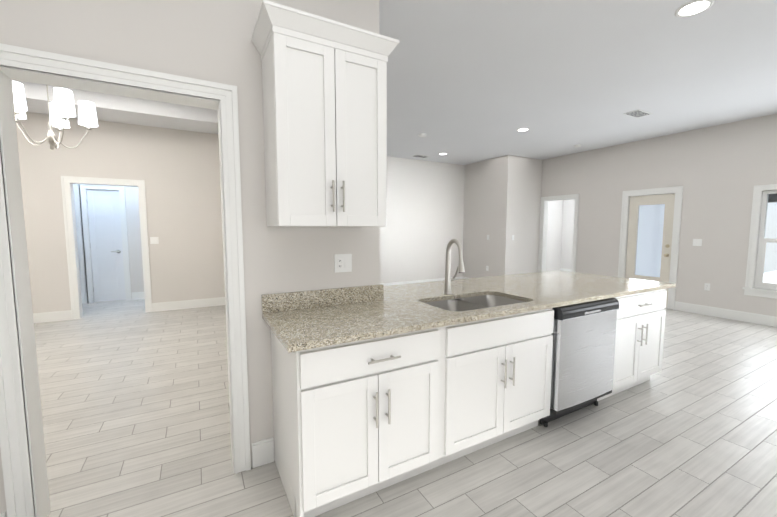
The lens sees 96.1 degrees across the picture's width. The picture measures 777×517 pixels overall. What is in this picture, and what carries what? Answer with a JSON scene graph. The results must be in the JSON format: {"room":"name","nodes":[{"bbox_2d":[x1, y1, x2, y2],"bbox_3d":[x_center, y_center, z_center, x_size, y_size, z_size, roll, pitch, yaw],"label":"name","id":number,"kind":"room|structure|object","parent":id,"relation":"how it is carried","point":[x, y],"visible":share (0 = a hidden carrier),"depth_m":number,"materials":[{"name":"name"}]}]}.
{"room":"kitchen","nodes":[
{"label":"kitchen","id":0,"kind":"room"},
{"bbox_2d":[12,80,217,133],"bbox_3d":[-3.454,-2.107,3.180,4.860,0.350,4.889,-3,6,-29],"label":"ceiling","id":1,"kind":"structure","parent":0,"point":[123,109],"depth_m":5.08,"materials":[{"name":"paint"}]},
{"bbox_2d":[12,81,97,149],"bbox_3d":[-3.286,-1.627,3.374,0.698,1.139,0.672,-3,6,-29],"label":"dining chandelier","id":2,"kind":"object","parent":1,"relation":"hanging from","point":[61,108],"visible":0.75,"depth_m":3.33,"materials":[{"name":"white glass"}]},
{"bbox_2d":[0,0,464,516],"bbox_3d":[-1.142,-0.507,1.798,7.440,3.500,0.140,-3,6,-29],"label":"wall","id":3,"kind":"structure","parent":0,"point":[177,171],"depth_m":1.79,"materials":[{"name":"beige paint"}]},
{"bbox_2d":[73,189,81,294],"bbox_3d":[-6.000,-0.202,6.239,0.695,2.103,0.107,-3,6,-29],"label":"hall door","id":4,"kind":"structure","parent":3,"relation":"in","point":[77,241],"depth_m":6.41,"materials":[{"name":"white paint"}]},
{"bbox_2d":[86,189,125,301],"bbox_3d":[-5.344,-0.234,6.611,0.484,2.103,0.088,-3,6,-29],"label":"hall door","id":5,"kind":"structure","parent":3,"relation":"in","point":[106,243],"depth_m":6.62,"materials":[{"name":"white paint"}]},
{"bbox_2d":[0,43,250,516],"bbox_3d":[-1.284,0.169,1.777,1.021,2.158,0.182,-3,6,-29],"label":"door frame","id":6,"kind":"structure","parent":3,"relation":"attached to","point":[23,456],"depth_m":1.56,"materials":[{"name":"white wood"}]},
{"bbox_2d":[150,237,158,243],"bbox_3d":[-3.895,-0.302,5.809,0.116,0.115,0.011,-3,6,-29],"label":"switch plate","id":7,"kind":"object","parent":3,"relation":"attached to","point":[153,240],"depth_m":5.81,"materials":[{"name":"white plastic"}]},
{"bbox_2d":[261,284,383,312],"bbox_3d":[-0.382,0.245,2.189,0.785,0.106,0.021,-3,6,-29],"label":"backsplash","id":8,"kind":"structure","parent":3,"relation":"attached to","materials":[{"name":"stone"}]},
{"bbox_2d":[251,0,398,226],"bbox_3d":[-0.340,-0.683,1.931,0.706,1.007,0.374,-3,6,-29],"label":"upper cabinet","id":9,"kind":"object","parent":3,"relation":"attached to","point":[324,84],"visible":1,"depth_m":1.79,"materials":[{"name":"white wood"}]},
{"bbox_2d":[334,254,351,272],"bbox_3d":[-0.288,0.029,2.231,0.116,0.115,0.011,-3,6,-29],"label":"electrical outlet","id":10,"kind":"object","parent":3,"relation":"attached to","point":[342,262],"depth_m":2.23,"materials":[{"name":"white plastic"}]},
{"bbox_2d":[34,299,776,516],"bbox_3d":[1.371,1.056,4.383,15.200,0.060,12.200,-3,6,-29],"label":"floor","id":11,"kind":"structure","parent":0,"point":[135,406],"depth_m":2.30,"materials":[{"name":"tile"}]},
{"bbox_2d":[271,325,450,516],"bbox_3d":[-0.184,0.789,2.003,0.815,0.880,0.618,-3,6,-29],"label":"base cabinet","id":12,"kind":"object","parent":11,"relation":"on","point":[355,420],"depth_m":1.71,"materials":[{"name":"white wood"}]},
{"bbox_2d":[261,239,675,352],"bbox_3d":[0.782,0.155,2.755,3.375,0.635,1.142,-3,6,-29],"label":"countertop","id":13,"kind":"structure","parent":12,"relation":"on","point":[301,320],"depth_m":2.23,"materials":[{"name":"stone"}]},
{"bbox_2d":[451,298,553,460],"bbox_3d":[0.545,0.755,2.405,0.954,0.880,0.618,-3,6,-29],"label":"base cabinet","id":14,"kind":"object","parent":11,"relation":"on","point":[501,367],"depth_m":2.13,"materials":[{"name":"white wood"}]},
{"bbox_2d":[540,298,618,426],"bbox_3d":[1.277,0.724,2.778,0.667,0.878,0.670,-3,6,-29],"label":"dishwasher","id":15,"kind":"object","parent":11,"relation":"on","point":[584,337],"visible":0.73,"depth_m":2.45,"materials":[{"name":"grey metal"}]},
{"bbox_2d":[597,296,622,400],"bbox_3d":[1.265,0.720,2.802,0.820,0.880,0.618,-3,6,-29],"label":"base cabinet","id":16,"kind":"object","parent":11,"relation":"on","point":[616,357],"depth_m":2.76,"materials":[{"name":"white wood"}]},
{"bbox_2d":[615,289,666,393],"bbox_3d":[1.941,0.688,3.174,0.856,0.880,0.618,-3,6,-29],"label":"base cabinet","id":17,"kind":"object","parent":11,"relation":"on","point":[641,315],"depth_m":2.91,"materials":[{"name":"white wood"}]},
{"bbox_2d":[379,0,776,164],"bbox_3d":[1.623,-1.946,3.231,8.560,0.120,9.880,-3,6,-29],"label":"ceiling","id":18,"kind":"structure","parent":0,"point":[471,81],"depth_m":3.60,"materials":[{"name":"paint"}]},
{"bbox_2d":[411,154,429,157],"bbox_3d":[0.717,-2.273,7.769,0.360,0.010,0.200,-3,6,-29],"label":"ceiling vent","id":19,"kind":"object","parent":18,"relation":"in","point":[421,156],"visible":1,"depth_m":7.76,"materials":[{"name":"white metal"}]},
{"bbox_2d":[517,128,528,130],"bbox_3d":[2.188,-2.092,5.677,0.192,0.009,0.192,-3,6,-29],"label":"recessed light","id":20,"kind":"object","parent":18,"relation":"in","point":[523,129],"visible":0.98,"depth_m":5.66,"materials":[{"name":"white plastic"}]},
{"bbox_2d":[623,109,652,117],"bbox_3d":[3.488,-2.023,4.879,0.360,0.010,0.200,-3,6,-29],"label":"ceiling vent","id":21,"kind":"object","parent":18,"relation":"in","point":[638,113],"visible":1,"depth_m":4.86,"materials":[{"name":"white metal"}]},
{"bbox_2d":[675,0,713,16],"bbox_3d":[2.225,-1.822,2.543,0.218,0.009,0.218,-3,6,-29],"label":"recessed light","id":22,"kind":"object","parent":18,"relation":"in","point":[694,7],"visible":1,"depth_m":2.54,"materials":[{"name":"white plastic"}]},
{"bbox_2d":[463,114,776,316],"bbox_3d":[1.292,-0.699,4.021,14.140,3.500,11.110,-3,6,-29],"label":"wall","id":23,"kind":"structure","parent":0,"point":[718,173],"depth_m":6.63,"materials":[{"name":"beige paint"}]},
{"bbox_2d":[0,268,776,516],"bbox_3d":[1.344,0.975,4.114,13.900,0.147,10.970,-3,6,-29],"label":"baseboard","id":24,"kind":"structure","parent":23,"relation":"attached to","point":[262,452],"depth_m":5.39,"materials":[{"name":"white wood"}]},
{"bbox_2d":[625,193,674,306],"bbox_3d":[4.732,-0.153,6.368,0.122,1.983,0.720,-3,6,-29],"label":"door","id":25,"kind":"structure","parent":23,"relation":"in","point":[667,200],"depth_m":6.33,"materials":[{"name":"beige paint"}]},
{"bbox_2d":[538,184,776,309],"bbox_3d":[4.821,-0.206,6.265,0.189,2.131,4.821,-3,6,-29],"label":"trim","id":26,"kind":"structure","parent":23,"relation":"attached to","point":[749,288],"depth_m":6.03,"materials":[{"name":"white wood"}]},
{"bbox_2d":[693,239,701,245],"bbox_3d":[5.057,-0.264,5.719,0.011,0.115,0.116,-3,6,-29],"label":"switch plate","id":27,"kind":"object","parent":23,"relation":"attached to","point":[697,242],"depth_m":5.72,"materials":[{"name":"white plastic"}]},
{"bbox_2d":[704,283,709,290],"bbox_3d":[5.140,0.456,5.632,0.009,0.115,0.070,-3,6,-29],"label":"electrical outlet plate","id":28,"kind":"object","parent":23,"relation":"attached to","point":[707,285],"depth_m":5.63,"materials":[{"name":"white plastic"}]},
{"bbox_2d":[754,190,776,289],"bbox_3d":[5.711,-0.236,4.697,0.064,1.416,1.026,-3,6,-29],"label":"window","id":29,"kind":"structure","parent":23,"relation":"in","point":[761,263],"depth_m":5.09,"materials":[{"name":"white"}]},
{"label":"outside","id":30,"kind":"structure","parent":0,"visible":0},
{"bbox_2d":[763,271,776,282],"bbox_3d":[16.805,0.746,8.155,22.526,0.068,9.880,-3,6,-29],"label":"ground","id":31,"kind":"structure","parent":30,"point":[767,275],"depth_m":10.06,"materials":[{"name":"white"}]},
{"bbox_2d":[635,194,776,276],"bbox_3d":[7.457,-0.565,5.718,3.926,2.960,4.880,-3,6,-29],"label":"lanai","id":32,"kind":"object","parent":31,"relation":"on","point":[652,233],"depth_m":7.16,"materials":[{"name":"clear glass"}]}
]}

